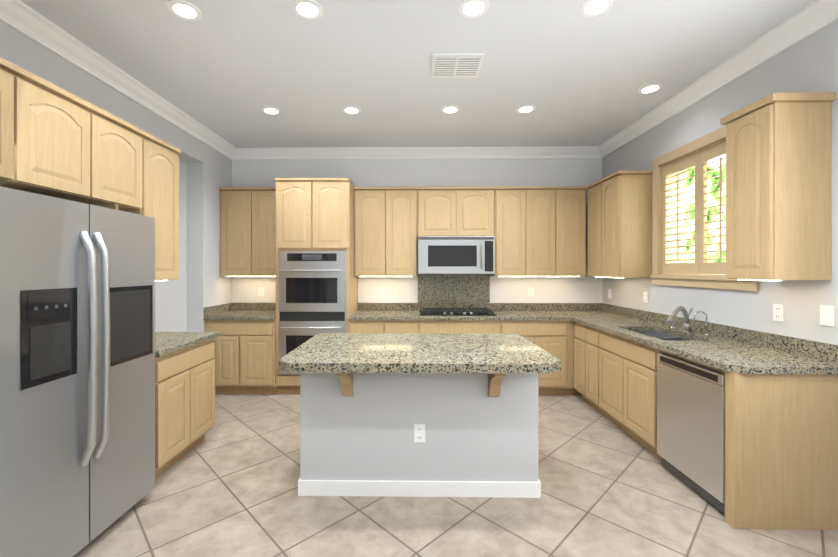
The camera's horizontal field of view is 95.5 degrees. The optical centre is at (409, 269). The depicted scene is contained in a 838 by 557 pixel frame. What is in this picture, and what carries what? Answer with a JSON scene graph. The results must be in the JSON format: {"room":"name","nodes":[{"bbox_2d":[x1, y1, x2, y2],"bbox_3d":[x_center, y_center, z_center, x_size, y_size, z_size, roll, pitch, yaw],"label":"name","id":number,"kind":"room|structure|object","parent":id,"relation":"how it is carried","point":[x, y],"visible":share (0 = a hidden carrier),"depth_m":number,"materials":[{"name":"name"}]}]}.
{"room":"kitchen","nodes":[
{"label":"kitchen","id":0,"kind":"room"},
{"bbox_2d":[0,21,231,331],"bbox_3d":[-2.519,-0.063,1.677,0.250,3.030,6.730,0,0,1],"label":"wall","id":1,"kind":"structure","parent":0,"point":[191,293],"depth_m":4.26,"materials":[{"name":"grey paint"}]},
{"bbox_2d":[0,57,19,184],"bbox_3d":[-2.242,-0.706,1.624,0.681,0.556,0.433,0,0,1],"label":"upper cabinet","id":2,"kind":"object","parent":1,"relation":"attached to","point":[9,72],"depth_m":1.81,"materials":[{"name":"brown wood"}]},
{"bbox_2d":[0,67,95,200],"bbox_3d":[-2.236,-0.706,2.055,0.681,0.556,0.430,0,0,1],"label":"upper cabinet","id":3,"kind":"object","parent":1,"relation":"attached to","point":[57,141],"depth_m":2.05,"materials":[{"name":"brown wood"}]},
{"bbox_2d":[78,106,147,212],"bbox_3d":[-2.230,-0.707,2.486,0.681,0.556,0.432,0,0,1],"label":"upper cabinet","id":4,"kind":"object","parent":1,"relation":"attached to","point":[121,146],"depth_m":2.49,"materials":[{"name":"brown wood"}]},
{"bbox_2d":[0,0,235,159],"bbox_3d":[-2.341,-1.516,1.673,0.105,0.125,6.730,0,0,1],"label":"crown molding","id":5,"kind":"structure","parent":1,"relation":"attached to","point":[40,29],"depth_m":2.84,"materials":[{"name":"white paint"}]},
{"bbox_2d":[137,133,180,280],"bbox_3d":[-2.224,-0.453,2.915,0.681,1.065,0.415,0,0,1],"label":"upper cabinet","id":6,"kind":"object","parent":1,"relation":"attached to","point":[163,159],"depth_m":2.93,"materials":[{"name":"brown wood"}]},
{"bbox_2d":[204,303,231,317],"bbox_3d":[-2.339,0.484,4.687,0.020,0.100,0.661,0,0,1],"label":"backsplash","id":7,"kind":"structure","parent":1,"relation":"attached to","point":[213,309],"depth_m":4.60,"materials":[{"name":"grey stone"}]},
{"bbox_2d":[232,158,601,302],"bbox_3d":[0.090,-0.067,5.131,5.370,3.030,0.250,0,0,1],"label":"wall","id":8,"kind":"structure","parent":0,"point":[450,172],"depth_m":5.00,"materials":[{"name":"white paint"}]},
{"bbox_2d":[219,187,250,276],"bbox_3d":[-2.145,-0.472,4.869,0.403,1.100,0.332,0,0,1],"label":"upper cabinet","id":9,"kind":"object","parent":8,"relation":"attached to","point":[235,202],"depth_m":4.70,"materials":[{"name":"brown wood"}]},
{"bbox_2d":[258,287,263,295],"bbox_3d":[-1.957,0.288,5.030,0.072,0.115,0.007,0,0,1],"label":"electrical outlet plate","id":10,"kind":"object","parent":8,"relation":"attached to","point":[260,289],"depth_m":5.03,"materials":[{"name":"white plastic"}]},
{"bbox_2d":[251,187,275,276],"bbox_3d":[-1.742,-0.472,4.864,0.403,1.100,0.332,0,0,1],"label":"upper cabinet","id":11,"kind":"object","parent":8,"relation":"attached to","point":[263,257],"depth_m":4.70,"materials":[{"name":"brown wood"}]},
{"bbox_2d":[354,187,386,276],"bbox_3d":[-0.483,-0.472,4.846,0.388,1.100,0.332,0,0,1],"label":"upper cabinet","id":12,"kind":"object","parent":8,"relation":"attached to","point":[370,203],"depth_m":4.68,"materials":[{"name":"brown wood"}]},
{"bbox_2d":[379,287,384,295],"bbox_3d":[-0.357,0.288,5.007,0.072,0.115,0.007,0,0,1],"label":"electrical outlet plate","id":13,"kind":"object","parent":8,"relation":"attached to","point":[381,289],"depth_m":5.01,"materials":[{"name":"white plastic"}]},
{"bbox_2d":[387,187,418,276],"bbox_3d":[-0.095,-0.472,4.841,0.388,1.100,0.332,0,0,1],"label":"upper cabinet","id":14,"kind":"object","parent":8,"relation":"attached to","point":[402,202],"depth_m":4.68,"materials":[{"name":"brown wood"}]},
{"bbox_2d":[232,274,599,309],"bbox_3d":[0.088,0.292,4.994,4.866,0.483,0.020,0,0,1],"label":"backsplash","id":15,"kind":"structure","parent":8,"relation":"attached to","point":[443,291],"depth_m":4.98,"materials":[{"name":"grey stone"}]},
{"bbox_2d":[236,146,595,159],"bbox_3d":[0.083,-1.519,4.953,4.620,0.125,0.105,0,0,1],"label":"crown molding","id":16,"kind":"structure","parent":8,"relation":"attached to","point":[545,152],"depth_m":4.95,"materials":[{"name":"white paint"}]},
{"bbox_2d":[419,186,458,235],"bbox_3d":[0.339,-0.716,4.834,0.473,0.610,0.332,0,0,1],"label":"upper cabinet","id":17,"kind":"object","parent":8,"relation":"attached to","point":[438,205],"depth_m":4.67,"materials":[{"name":"brown wood"}]},
{"bbox_2d":[418,236,494,273],"bbox_3d":[0.575,-0.179,4.782,0.930,0.456,0.429,0,0,1],"label":"over-the-range microwave","id":18,"kind":"object","parent":17,"relation":"attached to","point":[456,254],"visible":1,"depth_m":4.61,"materials":[{"name":"silver metal"}]},
{"bbox_2d":[459,186,494,235],"bbox_3d":[0.812,-0.716,4.828,0.473,0.610,0.332,0,0,1],"label":"upper cabinet","id":19,"kind":"object","parent":8,"relation":"attached to","point":[476,203],"depth_m":4.66,"materials":[{"name":"brown wood"}]},
{"bbox_2d":[490,186,526,276],"bbox_3d":[1.241,-0.471,4.822,0.376,1.100,0.332,0,0,1],"label":"upper cabinet","id":20,"kind":"object","parent":8,"relation":"attached to","point":[510,201],"depth_m":4.66,"materials":[{"name":"brown wood"}]},
{"bbox_2d":[528,288,533,295],"bbox_3d":[1.593,0.288,4.980,0.072,0.115,0.007,0,0,1],"label":"electrical outlet plate","id":21,"kind":"object","parent":8,"relation":"attached to","point":[530,290],"depth_m":4.98,"materials":[{"name":"white plastic"}]},
{"bbox_2d":[527,186,558,276],"bbox_3d":[1.611,-0.471,4.817,0.364,1.100,0.332,0,0,1],"label":"upper cabinet","id":22,"kind":"object","parent":8,"relation":"attached to","point":[537,231],"depth_m":4.65,"materials":[{"name":"brown wood"}]},
{"bbox_2d":[559,186,586,276],"bbox_3d":[1.981,-0.471,4.811,0.376,1.100,0.332,0,0,1],"label":"upper cabinet","id":23,"kind":"object","parent":8,"relation":"attached to","point":[572,199],"depth_m":4.65,"materials":[{"name":"brown wood"}]},
{"bbox_2d":[20,0,814,147],"bbox_3d":[0.041,-1.628,1.640,5.370,0.100,7.230,0,0,1],"label":"ceiling","id":24,"kind":"structure","parent":0,"point":[227,70],"depth_m":2.87,"materials":[{"name":"white paint"}]},
{"bbox_2d":[167,0,201,20],"bbox_3d":[-1.365,-1.576,2.315,0.183,0.006,0.183,0,0,-5],"label":"recessed light","id":25,"kind":"object","parent":24,"relation":"in","point":[185,10],"depth_m":2.31,"materials":[{"name":"white glass"}]},
{"bbox_2d":[261,107,280,114],"bbox_3d":[-1.370,-1.577,3.775,0.183,0.006,0.183,0,0,-8],"label":"recessed light","id":26,"kind":"object","parent":24,"relation":"in","point":[269,110],"depth_m":3.76,"materials":[{"name":"white glass"}]},
{"bbox_2d":[292,0,322,19],"bbox_3d":[-0.615,-1.576,2.304,0.183,0.006,0.183,0,0,-5],"label":"recessed light","id":27,"kind":"object","parent":24,"relation":"in","point":[304,9],"depth_m":2.30,"materials":[{"name":"white glass"}]},
{"bbox_2d":[342,106,360,113],"bbox_3d":[-0.569,-1.577,3.764,0.183,0.006,0.183,0,0,-5],"label":"recessed light","id":28,"kind":"object","parent":24,"relation":"in","point":[349,109],"depth_m":3.76,"materials":[{"name":"white glass"}]},
{"bbox_2d":[441,106,459,113],"bbox_3d":[0.406,-1.577,3.750,0.183,0.006,0.183,0,0,-8],"label":"recessed light","id":29,"kind":"object","parent":24,"relation":"in","point":[447,109],"depth_m":3.74,"materials":[{"name":"white glass"}]},
{"bbox_2d":[431,53,484,77],"bbox_3d":[0.364,-1.571,2.940,0.380,0.014,0.340,0,0,1],"label":"ceiling vent","id":30,"kind":"object","parent":24,"relation":"in","point":[456,65],"visible":1,"depth_m":2.91,"materials":[{"name":"white metal"}]},
{"bbox_2d":[459,0,489,17],"bbox_3d":[0.390,-1.576,2.290,0.183,0.006,0.183,0,0,-5],"label":"recessed light","id":31,"kind":"object","parent":24,"relation":"in","point":[468,8],"depth_m":2.29,"materials":[{"name":"white glass"}]},
{"bbox_2d":[516,105,535,112],"bbox_3d":[1.145,-1.577,3.740,0.183,0.006,0.183,0,0,-38],"label":"recessed light","id":32,"kind":"object","parent":24,"relation":"in","point":[526,108],"depth_m":3.73,"materials":[{"name":"white glass"}]},
{"bbox_2d":[579,0,613,16],"bbox_3d":[1.121,-1.576,2.280,0.183,0.006,0.183,0,0,-5],"label":"recessed light","id":33,"kind":"object","parent":24,"relation":"in","point":[591,8],"depth_m":2.28,"materials":[{"name":"white glass"}]},
{"bbox_2d":[638,84,662,93],"bbox_3d":[2.100,-1.577,3.316,0.183,0.006,0.183,0,0,-8],"label":"recessed light","id":34,"kind":"object","parent":24,"relation":"in","point":[650,88],"depth_m":3.30,"materials":[{"name":"white glass"}]},
{"bbox_2d":[73,393,837,556],"bbox_3d":[-0.634,1.502,1.652,6.720,0.100,7.230,0,0,1],"label":"floor","id":35,"kind":"structure","parent":0,"point":[227,486],"depth_m":2.28,"materials":[{"name":"tile"}]},
{"bbox_2d":[0,186,154,556],"bbox_3d":[-2.024,0.551,1.958,0.930,1.800,0.956,0,0,1],"label":"refrigerator","id":36,"kind":"object","parent":35,"relation":"on","point":[77,376],"visible":1,"depth_m":1.84,"materials":[{"name":"grey metal"}]},
{"bbox_2d":[155,337,216,478],"bbox_3d":[-2.114,1.013,2.898,0.901,0.876,0.739,0,0,1],"label":"base cabinet","id":37,"kind":"object","parent":35,"relation":"on","point":[184,380],"depth_m":2.81,"materials":[{"name":"brown wood"}]},
{"bbox_2d":[155,333,219,356],"bbox_3d":[-2.103,0.555,2.902,0.923,0.040,0.780,0,0,1],"label":"countertop","id":38,"kind":"structure","parent":37,"relation":"on","point":[165,343],"depth_m":2.91,"materials":[{"name":"grey stone"}]},
{"bbox_2d":[204,318,277,393],"bbox_3d":[-1.946,1.011,4.698,0.806,0.875,0.671,0,0,1],"label":"base cabinet","id":39,"kind":"object","parent":35,"relation":"on","point":[245,352],"depth_m":4.36,"materials":[{"name":"brown wood"}]},
{"bbox_2d":[208,310,275,317],"bbox_3d":[-1.946,0.554,4.692,0.806,0.040,0.682,0,0,1],"label":"countertop","id":40,"kind":"structure","parent":39,"relation":"on","point":[227,313],"depth_m":4.56,"materials":[{"name":"grey stone"}]},
{"bbox_2d":[275,178,357,392],"bbox_3d":[-1.112,0.196,4.659,0.860,2.505,0.725,0,0,1],"label":"tall cabinet","id":41,"kind":"object","parent":35,"relation":"on","point":[316,286],"visible":0.88,"depth_m":4.37,"materials":[{"name":"brown wood"}]},
{"bbox_2d":[349,318,383,332],"bbox_3d":[-0.480,1.011,4.677,0.398,0.875,0.671,0,0,1],"label":"base cabinet","id":42,"kind":"object","parent":35,"relation":"on","point":[357,325],"depth_m":4.35,"materials":[{"name":"brown wood"}]},
{"bbox_2d":[384,318,419,333],"bbox_3d":[-0.084,1.011,4.671,0.395,0.875,0.671,0,0,1],"label":"base cabinet","id":43,"kind":"object","parent":35,"relation":"on","point":[391,325],"depth_m":4.34,"materials":[{"name":"brown wood"}]},
{"bbox_2d":[298,373,551,497],"bbox_3d":[0.066,1.021,2.714,1.554,0.860,0.954,0,0,1],"label":"kitchen island","id":44,"kind":"object","parent":35,"relation":"on","point":[414,415],"depth_m":2.45,"materials":[{"name":"grey paint"}]},
{"bbox_2d":[279,333,560,372],"bbox_3d":[0.066,0.563,2.689,1.680,0.056,1.026,0,0,1],"label":"island countertop","id":45,"kind":"structure","parent":44,"relation":"on","point":[324,352],"depth_m":2.38,"materials":[{"name":"grey stone"}]},
{"bbox_2d":[420,318,499,333],"bbox_3d":[0.576,1.011,4.662,0.925,0.875,0.671,0,0,1],"label":"base cabinet","id":46,"kind":"object","parent":35,"relation":"on","point":[427,325],"depth_m":4.33,"materials":[{"name":"brown wood"}]},
{"bbox_2d":[500,318,567,394],"bbox_3d":[1.413,1.011,4.650,0.750,0.875,0.671,0,0,1],"label":"base cabinet","id":47,"kind":"object","parent":35,"relation":"on","point":[550,334],"depth_m":4.32,"materials":[{"name":"brown wood"}]},
{"bbox_2d":[349,310,623,317],"bbox_3d":[0.918,0.554,4.651,3.196,0.040,0.682,0,0,1],"label":"countertop","id":48,"kind":"structure","parent":47,"relation":"on","point":[360,313],"depth_m":4.56,"materials":[{"name":"grey stone"}]},
{"bbox_2d":[419,308,496,315],"bbox_3d":[0.574,0.509,4.670,0.890,0.047,0.480,0,0,1],"label":"cooktop","id":49,"kind":"object","parent":48,"relation":"in","point":[455,312],"visible":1,"depth_m":4.55,"materials":[{"name":"black glass"}]},
{"bbox_2d":[568,318,580,394],"bbox_3d":[2.152,1.011,4.640,0.728,0.875,0.671,0,0,1],"label":"base cabinet","id":50,"kind":"object","parent":35,"relation":"on","point":[571,390],"depth_m":4.33,"materials":[{"name":"brown wood"}]},
{"bbox_2d":[571,320,582,398],"bbox_3d":[2.178,1.011,4.138,0.661,0.875,0.305,0,0,1],"label":"base cabinet","id":51,"kind":"object","parent":35,"relation":"on","point":[578,328],"depth_m":4.15,"materials":[{"name":"brown wood"}]},
{"bbox_2d":[583,324,614,420],"bbox_3d":[2.174,1.012,3.803,0.661,0.875,0.365,0,0,1],"label":"base cabinet","id":52,"kind":"object","parent":35,"relation":"on","point":[598,346],"depth_m":3.73,"materials":[{"name":"brown wood"}]},
{"bbox_2d":[571,316,837,375],"bbox_3d":[2.154,0.555,3.194,0.683,0.040,2.192,0,0,1],"label":"countertop","id":53,"kind":"structure","parent":52,"relation":"on","point":[735,357],"depth_m":2.50,"materials":[{"name":"grey stone"}]},
{"bbox_2d":[665,306,708,336],"bbox_3d":[2.294,0.419,3.268,0.304,0.230,0.434,0,0,1],"label":"faucet","id":54,"kind":"object","parent":53,"relation":"on","point":[670,320],"visible":1,"depth_m":3.21,"materials":[{"name":"silver metal"}]},
{"bbox_2d":[611,352,722,459],"bbox_3d":[2.138,1.117,3.249,0.404,0.665,0.744,0,0,1],"label":"base cabinet","id":55,"kind":"object","parent":35,"relation":"on","point":[633,382],"depth_m":3.10,"materials":[{"name":"brown wood"}]},
{"bbox_2d":[657,353,724,513],"bbox_3d":[2.125,1.029,2.496,0.618,0.843,0.595,0,0,1],"label":"dishwasher","id":56,"kind":"object","parent":35,"relation":"on","point":[691,424],"visible":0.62,"depth_m":2.44,"materials":[{"name":"grey metal"}]},
{"bbox_2d":[643,332,654,335],"bbox_3d":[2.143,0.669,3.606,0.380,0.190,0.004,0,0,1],"label":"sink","id":57,"kind":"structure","parent":0,"relation":"attached to","point":[644,333],"depth_m":3.60,"materials":[{"name":"grey metal"}]},
{"bbox_2d":[659,336,682,339],"bbox_3d":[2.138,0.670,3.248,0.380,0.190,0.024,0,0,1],"label":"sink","id":58,"kind":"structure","parent":0,"relation":"attached to","point":[660,337],"depth_m":3.24,"materials":[{"name":"grey metal"}]},
{"bbox_2d":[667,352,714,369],"bbox_3d":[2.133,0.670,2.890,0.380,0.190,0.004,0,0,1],"label":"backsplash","id":59,"kind":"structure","parent":0,"relation":"attached to","point":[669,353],"depth_m":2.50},
{"bbox_2d":[602,19,837,344],"bbox_3d":[2.601,-0.063,1.605,0.250,3.030,6.730,0,0,1],"label":"wall","id":60,"kind":"structure","parent":0,"point":[809,63],"depth_m":2.74,"materials":[{"name":"grey paint"}]},
{"bbox_2d":[586,181,597,276],"bbox_3d":[2.338,-0.472,4.450,0.352,1.100,0.354,0,0,1],"label":"upper cabinet","id":61,"kind":"object","parent":60,"relation":"attached to","point":[593,187],"depth_m":4.47,"materials":[{"name":"brown wood"}]},
{"bbox_2d":[600,303,629,316],"bbox_3d":[2.506,0.484,4.619,0.020,0.100,0.661,0,0,1],"label":"backsplash","id":62,"kind":"structure","parent":60,"relation":"attached to","point":[611,309],"depth_m":4.58,"materials":[{"name":"grey stone"}]},
{"bbox_2d":[598,170,651,277],"bbox_3d":[2.333,-0.471,4.098,0.352,1.100,0.350,0,0,1],"label":"upper cabinet","id":63,"kind":"object","parent":60,"relation":"attached to","point":[624,197],"depth_m":3.93,"materials":[{"name":"brown wood"}]},
{"bbox_2d":[643,292,647,302],"bbox_3d":[2.505,0.289,4.032,0.006,0.115,0.072,0,0,1],"label":"electrical outlet plate","id":64,"kind":"object","parent":60,"relation":"attached to","point":[645,294],"depth_m":4.03,"materials":[{"name":"white plastic"}]},
{"bbox_2d":[650,126,757,290],"bbox_3d":[2.604,-0.487,3.293,0.292,1.275,1.205,0,0,1],"label":"window shutters","id":65,"kind":"object","parent":60,"relation":"attached to","point":[671,266],"visible":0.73,"depth_m":3.44,"materials":[{"name":"beige paint"}]},
{"bbox_2d":[596,0,837,157],"bbox_3d":[2.423,-1.516,1.606,0.105,0.125,6.730,0,0,1],"label":"crown molding","id":66,"kind":"structure","parent":60,"relation":"attached to","point":[818,14],"depth_m":2.83,"materials":[{"name":"white paint"}]},
{"bbox_2d":[615,308,837,367],"bbox_3d":[2.220,0.600,3.193,0.551,0.329,2.192,0,0,1],"label":"backsplash","id":67,"kind":"structure","parent":60,"relation":"attached to","point":[821,351],"depth_m":2.88,"materials":[{"name":"grey stone"}]},
{"bbox_2d":[773,304,783,321],"bbox_3d":[2.484,0.288,2.562,0.006,0.115,0.072,0,0,1],"label":"electrical outlet plate","id":68,"kind":"object","parent":60,"relation":"attached to","point":[778,309],"depth_m":2.56,"materials":[{"name":"white plastic"}]},
{"bbox_2d":[722,92,835,280],"bbox_3d":[2.310,-0.486,2.406,0.352,1.095,0.335,0,0,1],"label":"upper cabinet","id":69,"kind":"object","parent":60,"relation":"attached to","point":[778,186],"depth_m":2.24,"materials":[{"name":"brown wood"}]},
{"bbox_2d":[820,305,833,326],"bbox_3d":[2.478,0.271,2.259,0.010,0.120,0.075,0,0,1],"label":"electrical outlet plate","id":70,"kind":"object","parent":60,"relation":"attached to","point":[826,315],"depth_m":2.26,"materials":[{"name":"white plastic"}]},
{"label":"outside","id":71,"kind":"structure","parent":0,"visible":0},
{"bbox_2d":[686,155,725,262],"bbox_3d":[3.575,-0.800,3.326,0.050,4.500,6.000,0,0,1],"label":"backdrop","id":72,"kind":"structure","parent":71,"point":[713,195],"depth_m":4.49,"materials":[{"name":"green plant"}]}
]}

